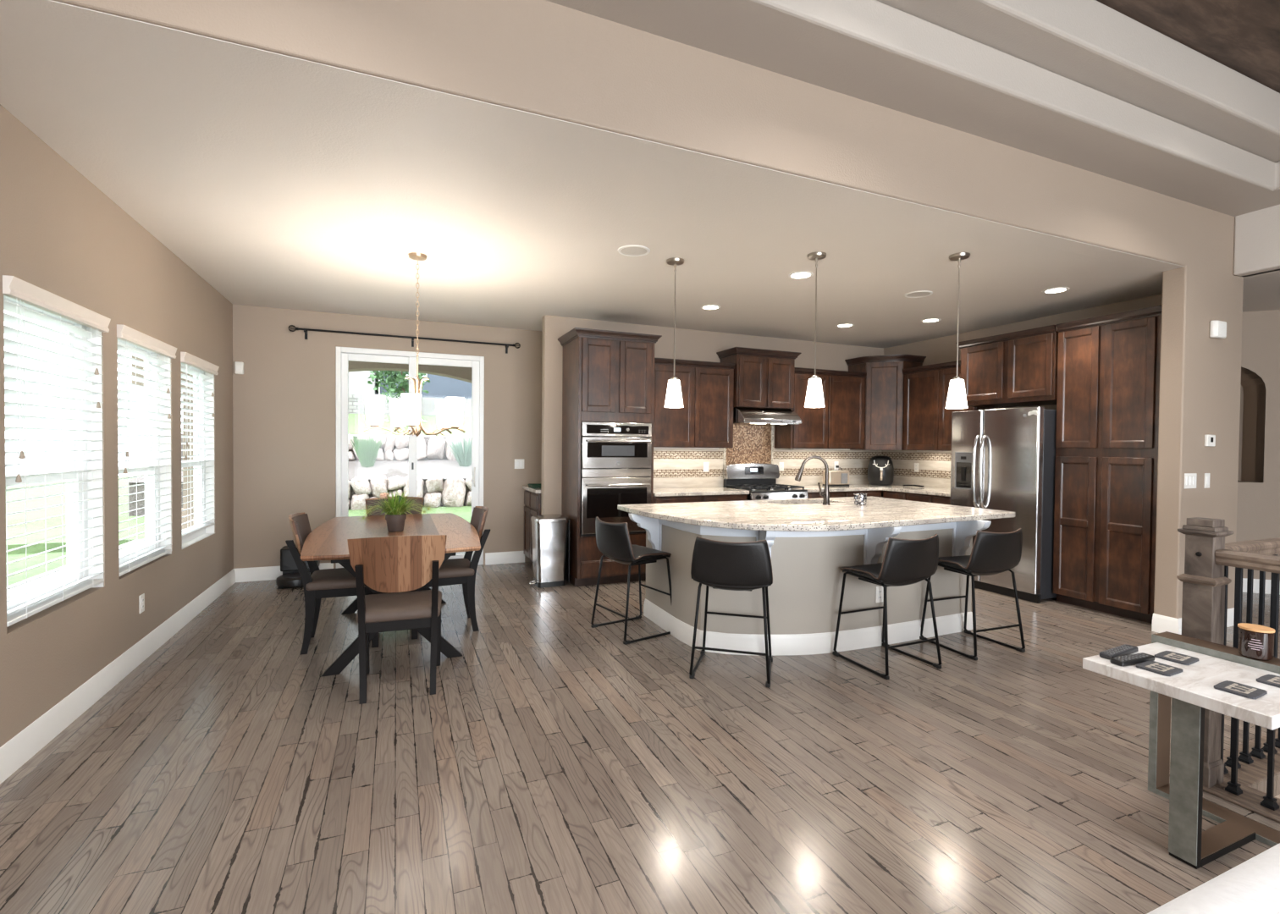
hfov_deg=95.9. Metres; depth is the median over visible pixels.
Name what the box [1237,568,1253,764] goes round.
baluster
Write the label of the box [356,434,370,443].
boulder
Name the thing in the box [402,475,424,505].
boulder
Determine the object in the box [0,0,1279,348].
ceiling
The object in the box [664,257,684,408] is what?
pendant lamp
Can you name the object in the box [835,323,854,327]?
recessed light
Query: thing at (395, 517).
potted plant
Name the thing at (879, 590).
electrical outlet
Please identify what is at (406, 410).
chandelier
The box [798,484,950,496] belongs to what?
countertop
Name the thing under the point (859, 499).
candle holder
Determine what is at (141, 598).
electrical outlet
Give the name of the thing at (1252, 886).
sofa
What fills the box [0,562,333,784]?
baseboard
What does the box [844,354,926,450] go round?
upper cabinet
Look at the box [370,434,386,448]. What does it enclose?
boulder
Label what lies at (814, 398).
pendant lamp
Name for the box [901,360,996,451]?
upper cabinet
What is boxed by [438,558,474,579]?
seat cushion
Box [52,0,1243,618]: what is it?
wall
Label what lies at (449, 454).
boulder
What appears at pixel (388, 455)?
boulder
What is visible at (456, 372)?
trim
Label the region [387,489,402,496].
boulder
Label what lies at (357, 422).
lawn
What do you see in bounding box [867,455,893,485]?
air fryer
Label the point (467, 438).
boulder
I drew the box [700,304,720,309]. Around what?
recessed light
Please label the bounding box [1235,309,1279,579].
wall
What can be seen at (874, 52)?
ceiling
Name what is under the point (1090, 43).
ceiling
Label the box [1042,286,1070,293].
recessed light
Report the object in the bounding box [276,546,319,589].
dock
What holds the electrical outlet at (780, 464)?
attached to the backsplash
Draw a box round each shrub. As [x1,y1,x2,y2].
[350,432,385,467]
[446,433,471,467]
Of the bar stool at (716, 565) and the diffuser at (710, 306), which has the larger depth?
the diffuser at (710, 306)
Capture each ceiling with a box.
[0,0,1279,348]
[546,0,1279,216]
[876,0,1279,162]
[1096,0,1279,93]
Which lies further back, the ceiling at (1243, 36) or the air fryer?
the air fryer
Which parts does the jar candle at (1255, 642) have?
lid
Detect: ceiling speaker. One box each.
[617,244,650,256]
[904,290,932,297]
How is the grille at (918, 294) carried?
attached to the ceiling speaker at (923, 293)
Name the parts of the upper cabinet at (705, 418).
panel, door, crown molding, door, panel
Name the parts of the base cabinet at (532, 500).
panel, door, drawer, panel, door, drawer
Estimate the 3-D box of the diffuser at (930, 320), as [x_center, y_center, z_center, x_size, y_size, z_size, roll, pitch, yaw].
[3.122,-1.465,6.196,0.146,0.001,0.146,0,1,-23]
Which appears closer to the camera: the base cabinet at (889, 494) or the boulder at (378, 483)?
the base cabinet at (889, 494)
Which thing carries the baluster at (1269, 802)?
on the trim at (1249, 775)
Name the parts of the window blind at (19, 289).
pull cord, pull cord, rail, pull cord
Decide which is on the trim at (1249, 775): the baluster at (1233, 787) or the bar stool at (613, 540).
the baluster at (1233, 787)
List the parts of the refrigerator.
dispenser lever, dispenser frame, dispenser panel, freezer door, handle, handle, door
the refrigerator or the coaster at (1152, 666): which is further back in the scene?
the refrigerator
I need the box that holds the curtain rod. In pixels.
[288,325,520,353]
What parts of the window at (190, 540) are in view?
sash, sash, sill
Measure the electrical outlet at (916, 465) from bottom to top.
0.115 m
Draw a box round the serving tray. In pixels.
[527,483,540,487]
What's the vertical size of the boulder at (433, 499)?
0.406 m
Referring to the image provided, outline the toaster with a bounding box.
[822,470,849,486]
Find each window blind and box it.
[2,275,110,627]
[116,324,176,576]
[180,352,219,538]
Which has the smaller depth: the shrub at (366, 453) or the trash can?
the trash can
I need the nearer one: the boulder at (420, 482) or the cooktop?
the cooktop
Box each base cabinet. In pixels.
[524,490,540,564]
[653,494,747,503]
[807,490,881,498]
[882,491,950,504]
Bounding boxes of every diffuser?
[703,305,717,308]
[791,272,810,278]
[838,324,851,326]
[923,319,937,322]
[1045,288,1065,292]
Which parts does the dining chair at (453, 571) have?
leg, seat frame, leg, leg, backrest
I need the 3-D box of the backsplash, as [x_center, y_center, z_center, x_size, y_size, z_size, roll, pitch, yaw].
[1.967,-0.098,6.470,3.734,1.000,1.708,0,1,-23]
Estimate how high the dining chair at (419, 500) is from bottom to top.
0.911 m
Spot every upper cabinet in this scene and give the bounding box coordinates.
[653,357,735,447]
[716,347,801,409]
[774,367,866,449]
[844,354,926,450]
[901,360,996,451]
[955,325,1058,408]
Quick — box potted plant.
[354,488,435,532]
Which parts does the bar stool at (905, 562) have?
leg frame, mount plate, leg frame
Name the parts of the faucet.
spout, lever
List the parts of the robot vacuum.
lid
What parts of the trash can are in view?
lid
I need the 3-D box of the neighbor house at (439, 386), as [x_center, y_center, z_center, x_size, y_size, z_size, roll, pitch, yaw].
[-9.478,-5.706,26.275,5.000,7.100,6.800,0,1,-23]
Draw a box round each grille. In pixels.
[620,247,646,255]
[906,292,930,297]
[1219,324,1225,335]
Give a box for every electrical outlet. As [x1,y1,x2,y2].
[138,593,144,613]
[703,462,708,472]
[778,462,783,471]
[833,461,838,470]
[875,585,883,602]
[914,463,919,472]
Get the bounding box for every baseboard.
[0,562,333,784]
[485,551,524,565]
[1151,607,1234,634]
[1242,578,1279,595]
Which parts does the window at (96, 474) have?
sash, sash, sill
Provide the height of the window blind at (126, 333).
1.482 m
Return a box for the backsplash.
[653,424,951,489]
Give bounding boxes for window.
[3,295,104,635]
[117,338,172,579]
[181,363,214,549]
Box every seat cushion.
[305,568,365,590]
[355,590,441,623]
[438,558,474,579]
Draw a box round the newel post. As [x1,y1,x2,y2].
[1176,517,1233,788]
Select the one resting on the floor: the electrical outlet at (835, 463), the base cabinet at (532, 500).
the base cabinet at (532, 500)
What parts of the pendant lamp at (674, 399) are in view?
lamp shade, stem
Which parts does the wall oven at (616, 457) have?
trim, oven door, microwave door, control panel, control glass, handle, handle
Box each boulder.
[348,434,354,451]
[348,451,355,460]
[348,480,350,497]
[349,476,371,494]
[350,493,369,510]
[353,445,360,460]
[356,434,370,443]
[369,474,387,497]
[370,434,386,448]
[374,447,385,461]
[383,451,394,461]
[384,435,395,452]
[386,475,405,490]
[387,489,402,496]
[392,447,408,461]
[394,434,408,449]
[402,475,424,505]
[417,434,427,460]
[424,491,441,507]
[425,475,443,492]
[426,435,446,459]
[441,474,466,507]
[444,435,463,460]
[464,474,471,491]
[464,491,471,506]
[465,436,471,445]
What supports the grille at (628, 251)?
attached to the ceiling speaker at (632, 250)
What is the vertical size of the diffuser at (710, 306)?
0.001 m
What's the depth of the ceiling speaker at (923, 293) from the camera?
5.14 m
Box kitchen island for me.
[628,513,991,656]
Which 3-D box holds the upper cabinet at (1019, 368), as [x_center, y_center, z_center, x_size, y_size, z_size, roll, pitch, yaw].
[3.893,-0.882,5.894,0.630,0.687,1.003,0,1,-23]
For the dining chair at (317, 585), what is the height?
0.911 m
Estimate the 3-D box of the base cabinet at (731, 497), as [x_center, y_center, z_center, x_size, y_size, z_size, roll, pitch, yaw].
[0.556,0.849,6.478,1.145,0.882,0.601,0,1,-23]
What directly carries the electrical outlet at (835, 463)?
attached to the backsplash
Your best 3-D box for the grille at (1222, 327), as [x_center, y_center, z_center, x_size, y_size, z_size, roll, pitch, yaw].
[4.485,-0.983,4.443,0.090,0.077,0.004,0,1,-23]
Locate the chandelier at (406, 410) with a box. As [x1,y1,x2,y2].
[363,252,465,436]
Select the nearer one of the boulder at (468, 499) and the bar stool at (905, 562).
the bar stool at (905, 562)
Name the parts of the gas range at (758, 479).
panel, control glass, control panel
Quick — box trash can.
[529,514,569,587]
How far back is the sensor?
5.74 m
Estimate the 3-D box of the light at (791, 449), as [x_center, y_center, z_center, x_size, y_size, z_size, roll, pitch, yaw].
[2.304,-0.098,7.336,0.900,0.012,0.040,0,1,-23]
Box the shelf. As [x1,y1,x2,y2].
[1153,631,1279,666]
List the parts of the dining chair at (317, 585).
backrest, leg, leg, seat frame, leg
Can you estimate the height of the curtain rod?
0.125 m
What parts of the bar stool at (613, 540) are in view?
leg frame, mount plate, leg frame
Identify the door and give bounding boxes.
[335,346,484,568]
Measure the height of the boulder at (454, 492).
0.784 m
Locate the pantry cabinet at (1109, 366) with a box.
[1052,305,1161,623]
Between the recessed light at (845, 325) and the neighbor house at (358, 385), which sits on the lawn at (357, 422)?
the neighbor house at (358, 385)
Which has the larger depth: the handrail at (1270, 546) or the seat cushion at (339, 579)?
the seat cushion at (339, 579)
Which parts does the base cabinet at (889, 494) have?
drawer, drawer, drawer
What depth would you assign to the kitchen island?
4.01 m
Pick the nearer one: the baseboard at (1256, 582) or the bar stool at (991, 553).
the bar stool at (991, 553)
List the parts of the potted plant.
flower, pot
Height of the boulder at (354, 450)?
0.382 m
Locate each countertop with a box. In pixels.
[522,485,540,493]
[617,496,1015,531]
[653,487,749,496]
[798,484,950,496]
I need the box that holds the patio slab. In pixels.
[7,539,465,598]
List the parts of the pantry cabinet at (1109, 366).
panel, door, panel, door, crown molding, panel, door, panel, door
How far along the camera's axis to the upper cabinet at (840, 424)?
7.18 m
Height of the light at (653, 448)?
0.012 m
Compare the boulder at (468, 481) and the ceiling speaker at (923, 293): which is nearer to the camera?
the ceiling speaker at (923, 293)
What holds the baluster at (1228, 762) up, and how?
on the trim at (1249, 775)
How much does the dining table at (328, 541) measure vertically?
0.755 m
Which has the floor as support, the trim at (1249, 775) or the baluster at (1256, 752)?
the trim at (1249, 775)
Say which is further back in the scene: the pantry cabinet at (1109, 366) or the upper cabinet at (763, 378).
the upper cabinet at (763, 378)
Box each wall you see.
[0,104,233,747]
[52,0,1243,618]
[232,303,542,568]
[348,394,471,417]
[540,314,883,514]
[881,293,1162,497]
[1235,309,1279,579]
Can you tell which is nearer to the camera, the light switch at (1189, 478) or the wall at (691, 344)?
the light switch at (1189, 478)
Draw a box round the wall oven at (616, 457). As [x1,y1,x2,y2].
[579,421,651,537]
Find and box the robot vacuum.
[275,572,310,588]
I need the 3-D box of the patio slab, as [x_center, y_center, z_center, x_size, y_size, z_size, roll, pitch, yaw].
[-2.992,1.304,8.352,8.000,0.120,3.540,0,1,-23]
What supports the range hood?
attached to the upper cabinet at (763, 378)
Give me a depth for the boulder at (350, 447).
13.66 m
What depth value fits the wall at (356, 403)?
18.89 m
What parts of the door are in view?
fixed panel, sliding panel, handle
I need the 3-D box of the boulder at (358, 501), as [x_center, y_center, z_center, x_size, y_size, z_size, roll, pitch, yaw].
[-5.833,0.945,12.024,0.354,0.418,0.420,0,1,-24]
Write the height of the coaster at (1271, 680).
0.008 m
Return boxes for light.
[653,447,718,448]
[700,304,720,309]
[788,271,813,279]
[791,448,849,450]
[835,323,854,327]
[916,450,951,452]
[921,318,941,322]
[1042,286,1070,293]
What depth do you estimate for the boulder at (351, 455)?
13.63 m
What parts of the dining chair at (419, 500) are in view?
backrest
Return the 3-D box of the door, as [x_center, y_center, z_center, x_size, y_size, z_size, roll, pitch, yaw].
[-2.548,0.044,6.478,1.535,2.435,0.147,0,1,-23]
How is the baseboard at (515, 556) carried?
attached to the wall at (284, 397)
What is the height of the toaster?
0.197 m
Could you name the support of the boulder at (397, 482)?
on the boulder at (400, 492)
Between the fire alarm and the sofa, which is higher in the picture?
the fire alarm
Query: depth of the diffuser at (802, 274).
4.62 m
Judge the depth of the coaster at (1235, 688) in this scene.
1.87 m
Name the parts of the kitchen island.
baseboard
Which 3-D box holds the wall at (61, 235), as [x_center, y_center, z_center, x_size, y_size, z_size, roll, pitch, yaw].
[-1.923,-0.567,0.505,0.150,3.920,11.650,0,1,-23]
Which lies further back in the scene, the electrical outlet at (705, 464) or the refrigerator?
the electrical outlet at (705, 464)
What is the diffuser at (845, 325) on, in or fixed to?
attached to the recessed light at (845, 325)
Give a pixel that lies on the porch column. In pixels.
(190, 485)
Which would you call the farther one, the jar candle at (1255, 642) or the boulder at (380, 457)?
the boulder at (380, 457)
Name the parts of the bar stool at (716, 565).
leg frame, leg frame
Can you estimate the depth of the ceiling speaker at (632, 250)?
4.07 m
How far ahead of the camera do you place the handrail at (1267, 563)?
2.30 m
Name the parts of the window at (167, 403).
sash, sash, sill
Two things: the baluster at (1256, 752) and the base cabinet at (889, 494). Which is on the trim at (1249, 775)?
the baluster at (1256, 752)
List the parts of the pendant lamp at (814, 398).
lamp shade, stem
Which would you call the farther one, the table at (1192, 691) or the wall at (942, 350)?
the wall at (942, 350)
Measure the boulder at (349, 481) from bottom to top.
0.510 m
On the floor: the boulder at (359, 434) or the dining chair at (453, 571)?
the dining chair at (453, 571)
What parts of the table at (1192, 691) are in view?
leg, leg, frame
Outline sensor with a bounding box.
[234,361,243,374]
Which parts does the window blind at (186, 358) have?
pull cord, pull cord, rail, ladder cord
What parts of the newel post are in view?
neck molding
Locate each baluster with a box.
[1220,565,1228,774]
[1224,567,1241,768]
[1224,567,1243,795]
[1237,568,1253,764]
[1249,570,1265,759]
[1260,573,1279,811]
[1261,554,1277,754]
[1274,728,1279,748]
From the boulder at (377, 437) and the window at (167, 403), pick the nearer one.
the window at (167, 403)
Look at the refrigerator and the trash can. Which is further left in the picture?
the trash can
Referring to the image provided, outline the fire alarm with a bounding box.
[1209,320,1226,339]
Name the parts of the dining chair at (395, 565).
leg, leg, backrest, seat frame, leg, leg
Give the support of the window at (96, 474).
in the wall at (61, 235)
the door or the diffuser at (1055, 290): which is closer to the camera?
the diffuser at (1055, 290)
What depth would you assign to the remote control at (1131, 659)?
2.11 m
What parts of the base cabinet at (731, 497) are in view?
drawer, drawer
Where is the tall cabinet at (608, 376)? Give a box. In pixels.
[557,327,662,586]
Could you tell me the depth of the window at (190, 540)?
5.12 m
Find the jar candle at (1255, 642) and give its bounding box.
[1237,623,1274,661]
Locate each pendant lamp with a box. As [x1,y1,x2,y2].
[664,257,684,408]
[804,251,826,408]
[945,252,970,408]
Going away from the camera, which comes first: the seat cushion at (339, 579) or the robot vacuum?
the seat cushion at (339, 579)
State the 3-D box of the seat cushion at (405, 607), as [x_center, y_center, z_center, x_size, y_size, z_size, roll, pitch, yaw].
[-1.410,0.869,3.403,0.466,0.067,0.445,0,1,-20]
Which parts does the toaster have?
panel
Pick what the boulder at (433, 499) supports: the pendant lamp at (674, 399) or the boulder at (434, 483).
the boulder at (434, 483)
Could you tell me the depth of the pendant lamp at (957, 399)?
4.10 m
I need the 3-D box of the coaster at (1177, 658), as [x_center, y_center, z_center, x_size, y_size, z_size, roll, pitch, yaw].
[2.014,0.753,2.166,0.116,0.008,0.100,0,1,-29]
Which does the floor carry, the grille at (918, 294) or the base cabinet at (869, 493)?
the base cabinet at (869, 493)
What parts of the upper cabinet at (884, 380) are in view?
door, panel, crown molding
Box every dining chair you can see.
[285,512,378,655]
[347,535,446,704]
[364,496,423,590]
[411,506,490,639]
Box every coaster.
[1135,661,1183,676]
[1154,651,1198,665]
[1213,680,1267,700]
[1256,674,1279,688]
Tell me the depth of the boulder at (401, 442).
14.08 m
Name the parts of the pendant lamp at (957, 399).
lamp shade, stem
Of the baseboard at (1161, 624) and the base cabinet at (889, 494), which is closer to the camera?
the baseboard at (1161, 624)
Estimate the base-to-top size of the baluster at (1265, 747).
0.936 m
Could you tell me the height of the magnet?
0.046 m
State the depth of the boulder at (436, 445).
14.35 m
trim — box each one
[131,355,471,388]
[1169,730,1279,823]
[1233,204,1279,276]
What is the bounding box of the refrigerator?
[949,406,1056,603]
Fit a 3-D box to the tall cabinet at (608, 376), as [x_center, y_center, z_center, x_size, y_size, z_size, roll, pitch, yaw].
[-0.339,0.016,6.069,0.925,2.545,0.650,0,1,-23]
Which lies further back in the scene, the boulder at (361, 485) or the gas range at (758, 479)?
the boulder at (361, 485)
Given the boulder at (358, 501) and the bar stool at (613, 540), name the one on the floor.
the bar stool at (613, 540)
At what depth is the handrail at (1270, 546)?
2.57 m
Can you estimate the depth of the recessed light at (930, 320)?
6.18 m
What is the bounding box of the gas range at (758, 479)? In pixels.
[723,463,807,500]
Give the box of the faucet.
[794,455,830,505]
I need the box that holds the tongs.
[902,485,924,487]
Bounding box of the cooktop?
[727,486,807,493]
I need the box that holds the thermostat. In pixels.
[1203,435,1215,446]
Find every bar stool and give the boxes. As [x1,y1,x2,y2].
[590,516,671,645]
[689,536,772,688]
[832,534,942,679]
[919,528,1025,660]
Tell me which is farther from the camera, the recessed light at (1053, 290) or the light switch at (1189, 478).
the recessed light at (1053, 290)
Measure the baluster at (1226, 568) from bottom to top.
0.936 m
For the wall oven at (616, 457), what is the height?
1.139 m
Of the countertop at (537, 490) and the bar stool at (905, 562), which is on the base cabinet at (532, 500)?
the countertop at (537, 490)
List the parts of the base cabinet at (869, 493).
drawer, drawer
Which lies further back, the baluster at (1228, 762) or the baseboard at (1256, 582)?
the baseboard at (1256, 582)
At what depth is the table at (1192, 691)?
1.99 m
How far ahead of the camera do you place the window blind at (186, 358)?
4.77 m
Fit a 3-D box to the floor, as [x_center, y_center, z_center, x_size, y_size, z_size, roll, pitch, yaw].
[3.401,1.441,2.800,11.750,0.120,11.650,0,1,-23]
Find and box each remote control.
[1099,644,1138,660]
[1109,652,1154,666]
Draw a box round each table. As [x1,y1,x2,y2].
[300,513,480,677]
[1082,631,1279,869]
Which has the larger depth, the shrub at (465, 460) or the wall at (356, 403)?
the wall at (356, 403)
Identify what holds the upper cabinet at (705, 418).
attached to the wall at (691, 344)
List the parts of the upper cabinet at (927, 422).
panel, door, crown molding, panel, door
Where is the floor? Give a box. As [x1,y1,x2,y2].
[0,562,1279,913]
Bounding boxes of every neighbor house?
[181,370,378,395]
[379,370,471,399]
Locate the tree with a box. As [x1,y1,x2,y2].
[367,370,430,402]
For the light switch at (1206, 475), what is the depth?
4.47 m
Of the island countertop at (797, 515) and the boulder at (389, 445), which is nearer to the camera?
the island countertop at (797, 515)
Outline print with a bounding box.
[1247,639,1263,650]
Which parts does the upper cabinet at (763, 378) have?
door, panel, crown molding, door, panel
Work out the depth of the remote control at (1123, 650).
2.19 m
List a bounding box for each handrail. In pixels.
[1214,549,1279,573]
[1224,537,1279,555]
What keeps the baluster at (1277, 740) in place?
on the trim at (1249, 775)
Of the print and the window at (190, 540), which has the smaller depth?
the print
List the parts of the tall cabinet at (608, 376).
door, panel, crown molding, drawer, door, panel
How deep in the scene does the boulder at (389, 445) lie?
14.00 m
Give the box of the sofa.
[1147,843,1279,913]
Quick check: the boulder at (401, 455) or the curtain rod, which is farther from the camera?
the boulder at (401, 455)
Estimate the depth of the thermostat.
4.45 m
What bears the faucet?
on the island countertop at (797, 515)
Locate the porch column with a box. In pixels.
[181,388,193,529]
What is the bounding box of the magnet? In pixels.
[1027,410,1037,415]
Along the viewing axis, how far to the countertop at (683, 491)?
6.29 m
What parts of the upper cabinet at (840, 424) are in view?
door, panel, crown molding, door, panel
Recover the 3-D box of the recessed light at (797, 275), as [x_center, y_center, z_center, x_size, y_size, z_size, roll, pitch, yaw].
[1.287,-1.454,4.618,0.196,0.005,0.196,0,1,-23]
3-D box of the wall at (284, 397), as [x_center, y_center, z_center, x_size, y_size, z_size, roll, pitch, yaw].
[-0.462,-0.176,7.381,7.900,2.920,0.140,0,1,-23]
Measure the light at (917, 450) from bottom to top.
0.012 m
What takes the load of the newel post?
on the trim at (1249, 775)
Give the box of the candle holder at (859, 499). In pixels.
[853,493,866,505]
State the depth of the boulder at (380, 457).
13.87 m
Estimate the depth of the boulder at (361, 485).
11.91 m
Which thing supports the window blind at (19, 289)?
attached to the window at (96, 474)
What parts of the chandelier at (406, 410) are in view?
lamp shade, arm, lamp shade, arm, lamp shade, arm, chain, stem, arm, arm, lamp shade, lamp shade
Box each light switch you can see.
[514,459,524,468]
[1183,473,1197,488]
[1203,473,1209,488]
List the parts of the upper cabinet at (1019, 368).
panel, door, crown molding, panel, door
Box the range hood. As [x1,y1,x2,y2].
[733,408,801,425]
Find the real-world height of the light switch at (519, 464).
0.115 m
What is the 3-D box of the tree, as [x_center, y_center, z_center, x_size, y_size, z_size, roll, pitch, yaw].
[-7.042,-2.447,17.086,2.054,2.802,2.059,0,1,-23]
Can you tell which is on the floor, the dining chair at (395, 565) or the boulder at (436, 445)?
the dining chair at (395, 565)

